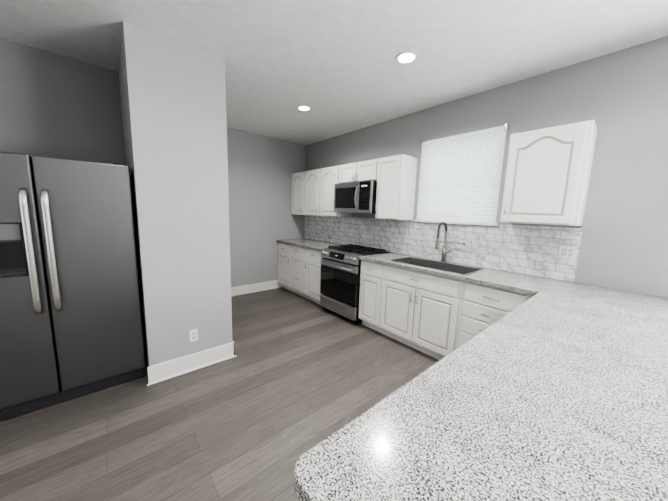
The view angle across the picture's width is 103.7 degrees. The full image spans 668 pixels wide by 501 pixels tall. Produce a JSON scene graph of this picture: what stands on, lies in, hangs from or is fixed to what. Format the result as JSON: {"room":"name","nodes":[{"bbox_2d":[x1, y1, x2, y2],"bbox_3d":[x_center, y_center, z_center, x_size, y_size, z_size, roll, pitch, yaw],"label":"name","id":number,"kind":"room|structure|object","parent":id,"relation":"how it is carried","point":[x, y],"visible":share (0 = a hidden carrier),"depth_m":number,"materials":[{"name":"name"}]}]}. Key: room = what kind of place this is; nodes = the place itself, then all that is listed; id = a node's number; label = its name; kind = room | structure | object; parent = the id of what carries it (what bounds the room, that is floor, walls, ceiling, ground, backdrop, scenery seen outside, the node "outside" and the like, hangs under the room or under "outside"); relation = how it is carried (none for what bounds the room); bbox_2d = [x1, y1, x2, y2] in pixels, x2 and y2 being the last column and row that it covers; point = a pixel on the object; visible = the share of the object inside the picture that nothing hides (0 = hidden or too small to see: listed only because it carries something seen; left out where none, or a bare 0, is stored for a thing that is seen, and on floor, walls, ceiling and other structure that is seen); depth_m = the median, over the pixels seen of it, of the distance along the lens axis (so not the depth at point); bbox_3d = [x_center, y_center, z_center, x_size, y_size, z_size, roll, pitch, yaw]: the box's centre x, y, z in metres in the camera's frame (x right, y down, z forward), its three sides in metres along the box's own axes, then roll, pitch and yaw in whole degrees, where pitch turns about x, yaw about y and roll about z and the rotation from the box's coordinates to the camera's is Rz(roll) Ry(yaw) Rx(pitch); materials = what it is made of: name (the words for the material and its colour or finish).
{"room":"kitchen","nodes":[
{"label":"kitchen","id":0,"kind":"room"},
{"bbox_2d":[0,38,125,163],"bbox_3d":[-4.175,-0.288,1.836,4.290,2.839,1.125,-5,11,-40],"label":"wall","id":1,"kind":"structure","parent":0,"point":[56,105],"depth_m":2.37,"materials":[{"name":"grey paint"}]},
{"bbox_2d":[118,21,232,366],"bbox_3d":[-1.964,-0.403,3.094,0.710,2.839,2.089,-5,11,-40],"label":"wall","id":2,"kind":"structure","parent":0,"point":[173,102],"depth_m":2.26,"materials":[{"name":"grey paint"}]},
{"bbox_2d":[147,342,232,385],"bbox_3d":[-1.335,1.057,2.476,0.718,0.163,0.028,-5,11,-40],"label":"baseboard","id":3,"kind":"structure","parent":2,"relation":"attached to","point":[164,371],"depth_m":2.45,"materials":[{"name":"white wood"}]},
{"bbox_2d":[189,329,197,341],"bbox_3d":[-1.317,0.799,2.461,0.070,0.115,0.007,-5,11,-40],"label":"outlet","id":4,"kind":"object","parent":2,"relation":"attached to","point":[193,335],"visible":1,"depth_m":2.46,"materials":[{"name":"white plastic"}]},
{"bbox_2d":[232,340,235,357],"bbox_3d":[-1.676,0.904,3.468,0.028,0.163,1.997,-5,11,-40],"label":"baseboard","id":5,"kind":"structure","parent":2,"relation":"attached to","point":[234,355],"depth_m":2.73,"materials":[{"name":"white wood"}]},
{"bbox_2d":[0,287,438,500],"bbox_3d":[-0.930,1.468,0.493,7.469,0.060,7.805,-5,11,-40],"label":"floor","id":6,"kind":"structure","parent":0,"point":[276,397],"depth_m":1.92,"materials":[{"name":"wood"}]},
{"bbox_2d":[0,152,144,420],"bbox_3d":[-2.231,0.218,2.190,0.908,1.852,0.884,-5,11,-40],"label":"refrigerator","id":7,"kind":"object","parent":6,"relation":"on","point":[70,318],"visible":0.98,"depth_m":1.92,"materials":[{"name":"silver metal"}]},
{"bbox_2d":[278,242,289,290],"bbox_3d":[-0.718,0.296,5.202,0.636,0.928,0.486,-5,11,-40],"label":"base cabinet","id":8,"kind":"object","parent":6,"relation":"on","point":[283,249],"depth_m":4.99,"materials":[{"name":"white paint"}]},
{"bbox_2d":[290,245,309,297],"bbox_3d":[-0.401,0.358,4.838,0.636,0.928,0.626,-5,11,-40],"label":"base cabinet","id":9,"kind":"object","parent":6,"relation":"on","point":[299,270],"depth_m":4.62,"materials":[{"name":"white paint"}]},
{"bbox_2d":[306,249,322,304],"bbox_3d":[-0.085,0.420,4.474,0.636,0.928,0.487,-5,11,-40],"label":"base cabinet","id":10,"kind":"object","parent":6,"relation":"on","point":[313,259],"depth_m":4.28,"materials":[{"name":"white paint"}]},
{"bbox_2d":[276,238,347,250],"bbox_3d":[-0.398,-0.121,4.760,0.648,0.040,1.458,-5,11,-40],"label":"countertop","id":11,"kind":"structure","parent":10,"relation":"on","point":[312,244],"depth_m":4.66,"materials":[{"name":"stone"}]},
{"bbox_2d":[320,244,388,324],"bbox_3d":[0.268,0.464,3.951,0.732,1.012,0.754,-5,11,-40],"label":"range","id":12,"kind":"object","parent":6,"relation":"on","point":[340,277],"visible":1,"depth_m":3.70,"materials":[{"name":"silver metal"}]},
{"bbox_2d":[358,260,385,332],"bbox_3d":[0.715,0.577,3.553,0.636,0.928,0.442,-5,11,-40],"label":"base cabinet","id":13,"kind":"object","parent":6,"relation":"on","point":[372,293],"depth_m":3.33,"materials":[{"name":"white paint"}]},
{"bbox_2d":[382,265,461,359],"bbox_3d":[1.101,0.652,3.109,0.636,0.928,1.023,-5,11,-40],"label":"base cabinet","id":14,"kind":"object","parent":6,"relation":"on","point":[437,317],"depth_m":2.80,"materials":[{"name":"white paint"}]},
{"bbox_2d":[458,281,532,346],"bbox_3d":[1.633,0.756,2.497,0.636,0.928,0.613,-5,11,-40],"label":"base cabinet","id":15,"kind":"object","parent":6,"relation":"on","point":[482,305],"depth_m":2.35,"materials":[{"name":"white paint"}]},
{"bbox_3d":[1.270,0.925,1.253,2.820,0.929,0.918,-5,11,-40],"label":"cabinet","id":16,"kind":"object","parent":6,"relation":"on","visible":0},
{"bbox_2d":[365,252,401,259],"bbox_3d":[0.704,0.096,3.480,0.420,0.040,0.412,-5,11,-40],"label":"countertop","id":17,"kind":"structure","parent":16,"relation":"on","point":[389,256],"depth_m":3.54,"materials":[{"name":"stone"}]},
{"bbox_2d":[294,288,667,500],"bbox_3d":[1.068,0.479,0.894,2.190,0.040,1.055,-5,11,-40],"label":"countertop","id":18,"kind":"structure","parent":16,"relation":"on","point":[553,390],"depth_m":0.71,"materials":[{"name":"stone"}]},
{"bbox_2d":[359,254,667,315],"bbox_3d":[1.537,0.258,2.533,0.647,0.040,2.956,-5,11,-40],"label":"countertop","id":19,"kind":"structure","parent":16,"relation":"on","point":[516,282],"depth_m":2.20,"materials":[{"name":"stone"}]},
{"bbox_2d":[389,257,483,274],"bbox_3d":[1.124,0.271,2.999,0.468,0.232,0.918,-5,11,-40],"label":"sink basin","id":20,"kind":"object","parent":19,"relation":"in","point":[450,267],"visible":0.29,"depth_m":3.13,"materials":[{"name":"silver metal"}]},
{"bbox_2d":[435,222,465,261],"bbox_3d":[1.337,-0.085,3.019,0.239,0.486,0.274,-5,11,-40],"label":"tap","id":21,"kind":"object","parent":19,"relation":"on","point":[444,251],"visible":1,"depth_m":3.11,"materials":[{"name":"silver metal"}]},
{"bbox_2d":[227,128,305,286],"bbox_3d":[-1.490,-0.632,4.782,2.229,2.839,0.120,-5,11,-40],"label":"wall","id":22,"kind":"structure","parent":0,"point":[261,170],"depth_m":4.79,"materials":[{"name":"grey paint"}]},
{"bbox_2d":[231,280,281,296],"bbox_3d":[-1.668,0.719,4.757,1.654,0.163,0.028,-5,11,-40],"label":"baseboard","id":23,"kind":"structure","parent":22,"relation":"attached to","point":[251,288],"depth_m":4.91,"materials":[{"name":"white wood"}]},
{"bbox_2d":[0,0,667,144],"bbox_3d":[-0.844,-1.401,0.080,7.469,0.060,7.805,-5,11,-40],"label":"ceiling","id":24,"kind":"structure","parent":0,"point":[336,67],"depth_m":2.04,"materials":[{"name":"paint"}]},
{"bbox_2d":[297,105,310,110],"bbox_3d":[-0.384,-1.825,3.365,0.176,0.008,0.176,-5,11,-40],"label":"recessed light","id":25,"kind":"object","parent":24,"relation":"in","point":[304,108],"visible":1,"depth_m":3.36,"materials":[{"name":"white plastic"}]},
{"bbox_2d":[396,51,416,63],"bbox_3d":[0.612,-1.630,2.218,0.176,0.008,0.176,-5,11,-40],"label":"recessed light","id":26,"kind":"object","parent":24,"relation":"in","point":[405,57],"visible":1,"depth_m":2.21,"materials":[{"name":"white plastic"}]},
{"bbox_2d":[305,36,667,297],"bbox_3d":[1.901,-0.225,2.666,0.120,2.839,7.805,-5,11,-40],"label":"wall","id":27,"kind":"structure","parent":0,"point":[620,98],"depth_m":2.16,"materials":[{"name":"grey paint"}]},
{"bbox_2d":[291,171,306,214],"bbox_3d":[-0.546,-1.087,5.084,0.337,0.800,0.535,-5,11,-40],"label":"upper cabinet","id":28,"kind":"object","parent":27,"relation":"attached to","point":[299,180],"depth_m":4.95,"materials":[{"name":"white paint"}]},
{"bbox_2d":[307,166,351,216],"bbox_3d":[-0.139,-1.007,4.615,0.337,0.800,0.999,-5,11,-40],"label":"upper cabinet","id":29,"kind":"object","parent":27,"relation":"attached to","point":[312,191],"depth_m":4.42,"materials":[{"name":"white paint"}]},
{"bbox_2d":[339,158,378,183],"bbox_3d":[0.447,-1.149,3.912,0.337,0.285,0.780,-5,11,-40],"label":"upper cabinet","id":30,"kind":"object","parent":27,"relation":"attached to","point":[361,171],"depth_m":3.77,"materials":[{"name":"white paint"}]},
{"bbox_2d":[334,181,376,213],"bbox_3d":[0.385,-0.778,3.922,0.470,0.435,0.766,-5,11,-40],"label":"microwave","id":31,"kind":"object","parent":30,"relation":"attached to","point":[355,197],"visible":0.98,"depth_m":3.73,"materials":[{"name":"silver metal"}]},
{"bbox_2d":[375,154,417,219],"bbox_3d":[0.822,-0.819,3.509,0.337,0.800,0.395,-5,11,-40],"label":"upper cabinet","id":32,"kind":"object","parent":27,"relation":"attached to","point":[395,176],"depth_m":3.38,"materials":[{"name":"white paint"}]},
{"bbox_2d":[304,215,582,281],"bbox_3d":[0.767,-0.226,3.894,0.010,0.479,4.245,-5,11,-40],"label":"tile backsplash","id":33,"kind":"structure","parent":27,"relation":"attached to","point":[529,250],"depth_m":2.99,"materials":[{"name":"tile"}]},
{"bbox_2d":[558,245,576,259],"bbox_3d":[2.092,0.017,2.351,0.011,0.115,0.116,-5,11,-40],"label":"outlet","id":34,"kind":"object","parent":33,"relation":"attached to","point":[567,252],"visible":1,"depth_m":2.35,"materials":[{"name":"white plastic"}]},
{"bbox_2d":[415,220,498,225],"bbox_3d":[1.440,-0.334,3.148,0.140,0.030,0.985,-5,11,-40],"label":"window sill","id":35,"kind":"structure","parent":27,"relation":"attached to","point":[464,223],"depth_m":3.01,"materials":[{"name":"white wood"}]},
{"bbox_2d":[500,120,597,225],"bbox_3d":[1.851,-0.629,2.298,0.370,0.790,0.538,-5,11,-40],"label":"upper cabinet","id":36,"kind":"object","parent":27,"relation":"attached to","point":[548,175],"visible":1,"depth_m":2.16,"materials":[{"name":"white paint"}]},
{"bbox_3d":[1.472,-0.808,3.095,0.102,0.925,0.885,-5,11,-40],"label":"window","id":37,"kind":"structure","parent":0,"visible":0},
{"bbox_2d":[416,124,507,222],"bbox_3d":[1.409,-0.836,3.039,0.050,0.983,0.950,-5,11,-40],"label":"window blinds","id":38,"kind":"object","parent":37,"relation":"attached to","point":[460,177],"visible":0.94,"depth_m":2.98,"materials":[{"name":"white metal"}]}
]}

